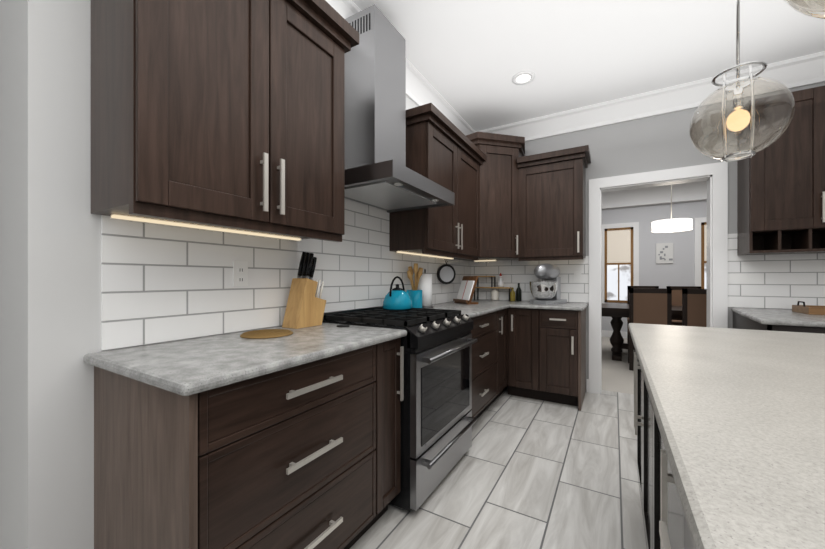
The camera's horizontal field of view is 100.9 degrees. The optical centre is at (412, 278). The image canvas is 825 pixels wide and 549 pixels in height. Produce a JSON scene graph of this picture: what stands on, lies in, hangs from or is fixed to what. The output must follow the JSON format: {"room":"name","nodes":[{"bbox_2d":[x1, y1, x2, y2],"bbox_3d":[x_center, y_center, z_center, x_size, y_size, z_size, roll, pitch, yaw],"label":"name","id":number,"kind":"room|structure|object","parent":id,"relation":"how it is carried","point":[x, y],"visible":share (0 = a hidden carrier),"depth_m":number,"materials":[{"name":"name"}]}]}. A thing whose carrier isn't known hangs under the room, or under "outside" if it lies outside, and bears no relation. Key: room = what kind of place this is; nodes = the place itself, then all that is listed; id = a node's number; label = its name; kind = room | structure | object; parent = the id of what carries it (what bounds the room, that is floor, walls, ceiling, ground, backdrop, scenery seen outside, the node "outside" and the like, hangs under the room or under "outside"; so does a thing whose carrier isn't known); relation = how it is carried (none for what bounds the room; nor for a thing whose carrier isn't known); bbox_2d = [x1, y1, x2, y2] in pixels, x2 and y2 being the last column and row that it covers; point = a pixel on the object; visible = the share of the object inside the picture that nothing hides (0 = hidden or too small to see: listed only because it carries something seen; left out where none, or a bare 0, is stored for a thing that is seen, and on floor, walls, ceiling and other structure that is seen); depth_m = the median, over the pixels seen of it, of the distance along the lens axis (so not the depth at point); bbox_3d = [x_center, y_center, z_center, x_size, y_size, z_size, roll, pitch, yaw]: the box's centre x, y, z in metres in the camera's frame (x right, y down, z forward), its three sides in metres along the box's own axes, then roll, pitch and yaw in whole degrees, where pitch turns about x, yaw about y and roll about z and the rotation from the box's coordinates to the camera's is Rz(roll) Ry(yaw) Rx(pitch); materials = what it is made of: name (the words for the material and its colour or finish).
{"room":"kitchen","nodes":[
{"label":"kitchen","id":0,"kind":"room"},
{"bbox_2d":[0,0,89,548],"bbox_3d":[-2.495,-0.293,1.896,3.200,2.920,0.140,0,0,31],"label":"wall","id":1,"kind":"structure","parent":0,"point":[44,271],"depth_m":1.08,"materials":[{"name":"grey paint"}]},
{"bbox_2d":[90,0,454,548],"bbox_3d":[0.801,-0.293,4.467,0.140,2.920,7.640,0,0,31],"label":"wall","id":2,"kind":"structure","parent":0,"point":[95,283],"depth_m":1.15,"materials":[{"name":"grey paint"}]},
{"bbox_2d":[91,0,350,240],"bbox_3d":[-0.707,-0.706,1.425,0.340,0.974,0.870,0,0,31],"label":"upper cabinet","id":3,"kind":"object","parent":2,"relation":"attached to","point":[223,115],"depth_m":1.19,"materials":[{"name":"brown wood"}]},
{"bbox_2d":[101,198,470,350],"bbox_3d":[-0.173,-0.153,2.673,0.008,0.799,3.500,0,0,31],"label":"backsplash","id":4,"kind":"structure","parent":2,"relation":"attached to","point":[161,283],"depth_m":1.53,"materials":[{"name":"tile"}]},
{"bbox_2d":[233,261,247,285],"bbox_3d":[-0.803,-0.025,1.593,0.006,0.115,0.070,0,0,31],"label":"electrical outlet plate","id":5,"kind":"object","parent":4,"relation":"attached to","point":[240,273],"visible":1,"depth_m":1.59,"materials":[{"name":"white plastic"}]},
{"bbox_2d":[345,4,454,212],"bbox_3d":[-0.140,-1.073,2.177,0.551,1.120,0.770,0,0,31],"label":"range hood","id":6,"kind":"object","parent":2,"relation":"attached to","point":[379,174],"visible":0.85,"depth_m":2.09,"materials":[{"name":"silver metal"}]},
{"bbox_2d":[325,0,476,135],"bbox_3d":[-0.171,-1.653,2.590,0.095,0.200,3.420,0,0,31],"label":"crown molding","id":7,"kind":"structure","parent":2,"relation":"attached to","point":[418,89],"depth_m":2.99,"materials":[{"name":"white paint"}]},
{"bbox_2d":[389,112,478,259],"bbox_3d":[0.252,-0.706,3.048,0.340,0.974,1.120,0,0,31],"label":"upper cabinet","id":8,"kind":"object","parent":2,"relation":"attached to","point":[433,151],"depth_m":2.69,"materials":[{"name":"brown wood"}]},
{"bbox_2d":[437,259,455,283],"bbox_3d":[0.337,-0.072,3.387,0.200,0.248,0.022,0,0,-21],"label":"pot holder","id":9,"kind":"object","parent":8,"relation":"hanging from","point":[446,273],"visible":1,"depth_m":3.38,"materials":[{"name":"black metal"}]},
{"bbox_2d":[463,134,526,261],"bbox_3d":[0.832,-0.810,3.723,0.651,1.184,0.651,0,0,31],"label":"upper cabinet","id":10,"kind":"object","parent":2,"relation":"attached to","point":[500,155],"depth_m":3.49,"materials":[{"name":"brown wood"}]},
{"bbox_2d":[350,388,645,548],"bbox_3d":[-0.138,1.197,0.381,8.800,0.060,7.690,0,0,31],"label":"floor","id":11,"kind":"structure","parent":0,"point":[527,473],"depth_m":1.90,"materials":[{"name":"tile"}]},
{"bbox_2d":[94,343,386,548],"bbox_3d":[-0.603,0.722,1.349,0.609,0.886,0.824,0,0,31],"label":"base cabinet","id":12,"kind":"object","parent":11,"relation":"on","point":[237,441],"depth_m":1.05,"materials":[{"name":"brown wood"}]},
{"bbox_2d":[83,323,406,398],"bbox_3d":[-0.556,0.263,1.392,0.647,0.032,1.006,0,0,31],"label":"countertop","id":13,"kind":"structure","parent":12,"relation":"on","point":[183,369],"depth_m":1.10,"materials":[{"name":"grey stone"}]},
{"bbox_2d":[240,329,292,338],"bbox_3d":[-0.644,0.241,1.511,0.216,0.010,0.216,0,0,31],"label":"trivet","id":14,"kind":"object","parent":13,"relation":"on","point":[264,333],"visible":1,"depth_m":1.48,"materials":[{"name":"brown wood"}]},
{"bbox_2d":[282,252,325,328],"bbox_3d":[-0.565,0.050,1.802,0.110,0.392,0.213,0,0,31],"label":"knife block","id":15,"kind":"object","parent":13,"relation":"on","point":[305,306],"visible":1,"depth_m":1.76,"materials":[{"name":"brown wood"}]},
{"bbox_2d":[336,324,348,326],"bbox_3d":[-0.361,0.243,1.773,0.070,0.006,0.070,0,0,31],"label":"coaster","id":16,"kind":"object","parent":13,"relation":"on","point":[343,325],"visible":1,"depth_m":1.76,"materials":[{"name":"black metal"}]},
{"bbox_2d":[387,339,403,509],"bbox_3d":[-0.371,0.722,1.743,0.607,0.886,0.211,0,0,31],"label":"base cabinet","id":17,"kind":"object","parent":11,"relation":"on","point":[395,352],"depth_m":1.64,"materials":[{"name":"brown wood"}]},
{"bbox_2d":[322,306,477,511],"bbox_3d":[-0.059,0.684,2.129,0.735,0.964,0.756,0,0,31],"label":"range","id":18,"kind":"object","parent":11,"relation":"on","point":[438,420],"visible":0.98,"depth_m":1.83,"materials":[{"name":"silver metal"}]},
{"bbox_2d":[383,276,411,309],"bbox_3d":[-0.094,0.095,2.422,0.210,0.232,0.258,0,0,31],"label":"kettle","id":19,"kind":"object","parent":18,"relation":"on","point":[397,298],"visible":1,"depth_m":2.33,"materials":[{"name":"teal metal"}]},
{"bbox_2d":[471,319,498,417],"bbox_3d":[0.290,0.722,2.863,0.607,0.886,0.849,0,0,31],"label":"base cabinet","id":20,"kind":"object","parent":11,"relation":"on","point":[485,352],"depth_m":2.77,"materials":[{"name":"brown wood"}]},
{"bbox_2d":[499,323,514,395],"bbox_3d":[0.626,0.722,3.352,0.687,0.886,0.336,0,0,31],"label":"base cabinet","id":21,"kind":"object","parent":11,"relation":"on","point":[506,330],"depth_m":3.31,"materials":[{"name":"brown wood"}]},
{"bbox_2d":[515,323,546,400],"bbox_3d":[1.215,0.722,3.490,0.387,0.886,0.676,0,0,31],"label":"base cabinet","id":22,"kind":"object","parent":11,"relation":"on","point":[530,340],"depth_m":3.25,"materials":[{"name":"brown wood"}]},
{"bbox_2d":[547,311,585,410],"bbox_3d":[1.462,0.722,3.382,0.421,0.886,0.610,0,0,31],"label":"base cabinet","id":23,"kind":"object","parent":11,"relation":"on","point":[566,346],"depth_m":3.10,"materials":[{"name":"brown wood"}]},
{"bbox_2d":[426,299,586,326],"bbox_3d":[0.815,0.263,3.088,1.282,0.032,1.774,0,0,31],"label":"countertop","id":24,"kind":"structure","parent":23,"relation":"on","point":[486,311],"depth_m":3.15,"materials":[{"name":"grey stone"}]},
{"bbox_2d":[407,263,422,307],"bbox_3d":[0.018,0.059,2.787,0.128,0.373,0.147,0,0,31],"label":"utensil crock","id":25,"kind":"object","parent":24,"relation":"on","point":[415,294],"visible":0.73,"depth_m":2.75,"materials":[{"name":"teal ceramic"}]},
{"bbox_2d":[418,269,432,307],"bbox_3d":[0.108,0.081,2.960,0.150,0.330,0.150,0,0,31],"label":"paper towel","id":26,"kind":"object","parent":24,"relation":"on","point":[425,283],"visible":0.85,"depth_m":2.90,"materials":[{"name":"white paper"}]},
{"bbox_2d":[453,276,477,303],"bbox_3d":[0.535,0.109,3.445,0.136,0.275,0.280,0,0,-19],"label":"cookbook stand","id":27,"kind":"object","parent":24,"relation":"on","point":[466,290],"visible":1,"depth_m":3.40,"materials":[{"name":"brown wood"}]},
{"bbox_2d":[474,276,512,300],"bbox_3d":[0.932,0.105,3.942,0.420,0.282,0.130,0,0,31],"label":"shelf","id":28,"kind":"object","parent":24,"relation":"on","point":[478,287],"visible":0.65,"depth_m":3.94,"materials":[{"name":"brown wood"}]},
{"bbox_2d":[498,273,503,286],"bbox_3d":[1.007,0.011,3.892,0.070,0.165,0.068,0,0,31],"label":"bottle","id":29,"kind":"object","parent":28,"relation":"on","point":[500,283],"visible":1,"depth_m":3.87,"materials":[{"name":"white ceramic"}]},
{"bbox_2d":[491,290,498,299],"bbox_3d":[0.952,0.184,3.936,0.086,0.120,0.086,0,0,31],"label":"jar","id":30,"kind":"object","parent":24,"relation":"on","point":[494,294],"visible":0.98,"depth_m":3.90,"materials":[{"name":"white ceramic"}]},
{"bbox_2d":[510,288,514,300],"bbox_3d":[1.111,0.171,3.784,0.060,0.150,0.058,0,0,31],"label":"bottle","id":31,"kind":"object","parent":24,"relation":"on","point":[512,295],"visible":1,"depth_m":3.76,"materials":[{"name":"yellow glass"}]},
{"bbox_2d":[516,283,521,300],"bbox_3d":[1.184,0.146,3.799,0.060,0.200,0.058,0,0,31],"label":"bottle","id":32,"kind":"object","parent":24,"relation":"on","point":[518,294],"visible":1,"depth_m":3.78,"materials":[{"name":"grey glass"}]},
{"bbox_2d":[529,263,566,304],"bbox_3d":[1.376,0.043,3.465,0.327,0.405,0.459,0,0,31],"label":"stand mixer","id":33,"kind":"object","parent":24,"relation":"on","point":[546,289],"visible":1,"depth_m":3.33,"materials":[{"name":"silver metal"}]},
{"bbox_2d":[631,335,691,548],"bbox_3d":[0.715,0.722,0.133,0.962,0.886,3.550,0,0,31],"label":"kitchen island","id":34,"kind":"object","parent":11,"relation":"on","point":[664,528],"depth_m":1.09,"materials":[{"name":"brown wood"}]},
{"bbox_2d":[628,323,824,548],"bbox_3d":[0.732,0.263,0.120,1.000,0.032,3.624,0,0,31],"label":"island countertop","id":35,"kind":"structure","parent":34,"relation":"on","point":[739,414],"depth_m":0.57,"materials":[{"name":"beige stone"}]},
{"bbox_2d":[352,0,824,131],"bbox_3d":[0.872,-1.793,2.090,8.800,0.080,11.660,0,0,31],"label":"ceiling","id":36,"kind":"structure","parent":0,"point":[468,59],"depth_m":2.56,"materials":[{"name":"white paint"}]},
{"bbox_2d":[512,71,534,84],"bbox_3d":[0.966,-1.748,2.970,0.190,0.007,0.190,0,0,31],"label":"recessed light","id":37,"kind":"object","parent":36,"relation":"in","point":[524,77],"visible":1,"depth_m":2.97,"materials":[{"name":"white plastic"}]},
{"bbox_2d":[689,0,794,161],"bbox_3d":[1.300,-1.118,1.361,0.304,1.267,0.304,0,0,31],"label":"pendant light","id":38,"kind":"object","parent":36,"relation":"hanging from","point":[738,118],"visible":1,"depth_m":1.35,"materials":[{"name":"clear glass"}]},
{"bbox_2d":[784,0,824,19],"bbox_3d":[0.842,-1.118,0.586,0.304,1.267,0.304,0,0,31],"label":"pendant light","id":39,"kind":"object","parent":36,"relation":"hanging from","point":[800,9],"visible":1,"depth_m":0.68,"materials":[{"name":"clear glass"}]},
{"bbox_2d":[602,337,636,393],"bbox_3d":[2.828,1.197,5.401,8.800,0.060,3.970,0,0,31],"label":"floor","id":40,"kind":"structure","parent":0,"point":[617,376],"depth_m":4.25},
{"bbox_2d":[602,303,681,360],"bbox_3d":[3.678,0.786,4.834,2.000,0.759,1.000,0,0,31],"label":"dining table","id":41,"kind":"object","parent":40,"relation":"on","point":[616,312],"visible":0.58,"depth_m":5.04,"materials":[{"name":"grey wood"}]},
{"bbox_2d":[627,286,658,342],"bbox_3d":[3.758,0.641,5.540,0.440,1.049,0.476,0,0,31],"label":"dining chair","id":42,"kind":"object","parent":40,"relation":"on","point":[628,287],"visible":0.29,"depth_m":5.78,"materials":[{"name":"grey wood"}]},
{"bbox_2d":[628,288,671,370],"bbox_3d":[3.078,0.641,4.448,0.440,1.049,0.476,0,0,31],"label":"dining chair","id":43,"kind":"object","parent":40,"relation":"on","point":[650,305],"visible":0.52,"depth_m":4.25,"materials":[{"name":"brown wood"}]},
{"bbox_2d":[666,286,700,325],"bbox_3d":[4.223,0.641,5.265,0.440,1.049,0.476,0,0,31],"label":"dining chair","id":44,"kind":"object","parent":40,"relation":"on","point":[676,295],"visible":0.17,"depth_m":5.45,"materials":[{"name":"brown wood"}]},
{"bbox_2d":[682,289,706,326],"bbox_3d":[3.543,0.641,4.173,0.440,1.049,0.476,0,0,31],"label":"dining chair","id":45,"kind":"object","parent":40,"relation":"on","point":[694,307],"visible":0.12,"depth_m":4.02,"materials":[{"name":"brown wood"}]},
{"bbox_2d":[480,82,824,390],"bbox_3d":[3.160,-0.293,2.817,5.600,2.920,0.140,0,0,31],"label":"wall","id":46,"kind":"structure","parent":0,"point":[656,143],"depth_m":3.27,"materials":[{"name":"grey paint"}]},
{"bbox_2d":[519,152,586,259],"bbox_3d":[1.446,-0.706,3.540,0.606,0.974,0.340,0,0,31],"label":"upper cabinet","id":47,"kind":"object","parent":46,"relation":"attached to","point":[552,189],"depth_m":3.39,"materials":[{"name":"brown wood"}]},
{"bbox_2d":[471,233,824,308],"bbox_3d":[3.039,-0.073,2.803,5.392,0.639,0.008,0,0,31],"label":"backsplash","id":48,"kind":"structure","parent":46,"relation":"attached to","point":[781,281],"depth_m":2.92,"materials":[{"name":"tile"}]},
{"bbox_2d":[574,271,580,281],"bbox_3d":[1.728,-0.030,3.569,0.070,0.115,0.006,0,0,31],"label":"switch plate","id":49,"kind":"object","parent":48,"relation":"attached to","point":[577,276],"visible":1,"depth_m":3.57,"materials":[{"name":"white plastic"}]},
{"bbox_2d":[477,51,824,140],"bbox_3d":[3.100,-1.653,2.716,5.600,0.200,0.095,0,0,31],"label":"crown molding","id":50,"kind":"structure","parent":46,"relation":"attached to","point":[809,69],"depth_m":3.18,"materials":[{"name":"white paint"}]},
{"bbox_2d":[589,162,727,393],"bbox_3d":[2.322,0.072,3.312,1.074,2.190,0.184,0,0,31],"label":"door frame","id":51,"kind":"structure","parent":46,"relation":"attached to","point":[714,176],"depth_m":3.15,"materials":[{"name":"white"}]},
{"bbox_2d":[737,85,824,254],"bbox_3d":[3.616,-0.803,2.252,2.100,1.200,0.351,0,0,31],"label":"upper cabinet","id":52,"kind":"object","parent":46,"relation":"attached to","point":[781,195],"visible":0.88,"depth_m":2.58,"materials":[{"name":"brown wood"}]},
{"bbox_2d":[602,200,706,331],"bbox_3d":[5.174,-0.293,6.227,5.600,2.920,0.160,0,0,31],"label":"wall","id":53,"kind":"structure","parent":0,"point":[679,271],"depth_m":6.43,"materials":[{"name":"grey paint"}]},
{"bbox_2d":[602,330,626,337],"bbox_3d":[5.072,1.102,6.186,5.456,0.130,0.014,0,0,31],"label":"baseboard","id":54,"kind":"structure","parent":53,"relation":"attached to","point":[606,333],"depth_m":6.84,"materials":[{"name":"white paint"}]},
{"bbox_2d":[602,222,638,302],"bbox_3d":[4.086,-0.273,6.753,0.710,1.660,0.040,0,0,31],"label":"window","id":55,"kind":"structure","parent":53,"relation":"in","point":[620,257],"depth_m":6.75,"materials":[{"name":"white"}]},
{"bbox_2d":[602,181,706,208],"bbox_3d":[5.050,-1.583,6.149,5.456,0.340,0.100,0,0,31],"label":"ceiling","id":56,"kind":"structure","parent":53,"relation":"attached to","point":[687,192],"depth_m":6.41,"materials":[{"name":"white paint"}]},
{"bbox_2d":[656,243,672,263],"bbox_3d":[4.722,-0.483,6.385,0.260,0.380,0.023,0,0,31],"label":"picture","id":57,"kind":"object","parent":53,"relation":"attached to","point":[664,252],"visible":0.98,"depth_m":6.38,"materials":[{"name":"white paper"}]},
{"bbox_2d":[694,217,706,288],"bbox_3d":[5.386,-0.273,5.985,0.710,1.660,0.040,0,0,31],"label":"window","id":58,"kind":"structure","parent":53,"relation":"in","point":[700,251],"depth_m":6.11,"materials":[{"name":"white"}]},
{"bbox_2d":[651,185,692,232],"bbox_3d":[3.698,-1.222,4.869,0.470,1.059,0.470,0,0,31],"label":"drum pendant light","id":59,"kind":"object","parent":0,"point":[672,225],"visible":0.83,"depth_m":4.74,"materials":[{"name":"white fabric"}]},
{"bbox_2d":[731,308,824,333],"bbox_3d":[3.403,0.706,1.960,2.309,0.918,1.082,0,0,31],"label":"countertop","id":60,"kind":"structure","parent":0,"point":[788,320],"depth_m":2.19,"materials":[{"name":"grey stone"}]},
{"bbox_2d":[792,301,824,314],"bbox_3d":[3.012,0.204,2.370,0.440,0.084,0.260,0,0,31],"label":"tray","id":61,"kind":"object","parent":60,"relation":"on","point":[811,309],"visible":1,"depth_m":2.42,"materials":[{"name":"brown wood"}]}
]}

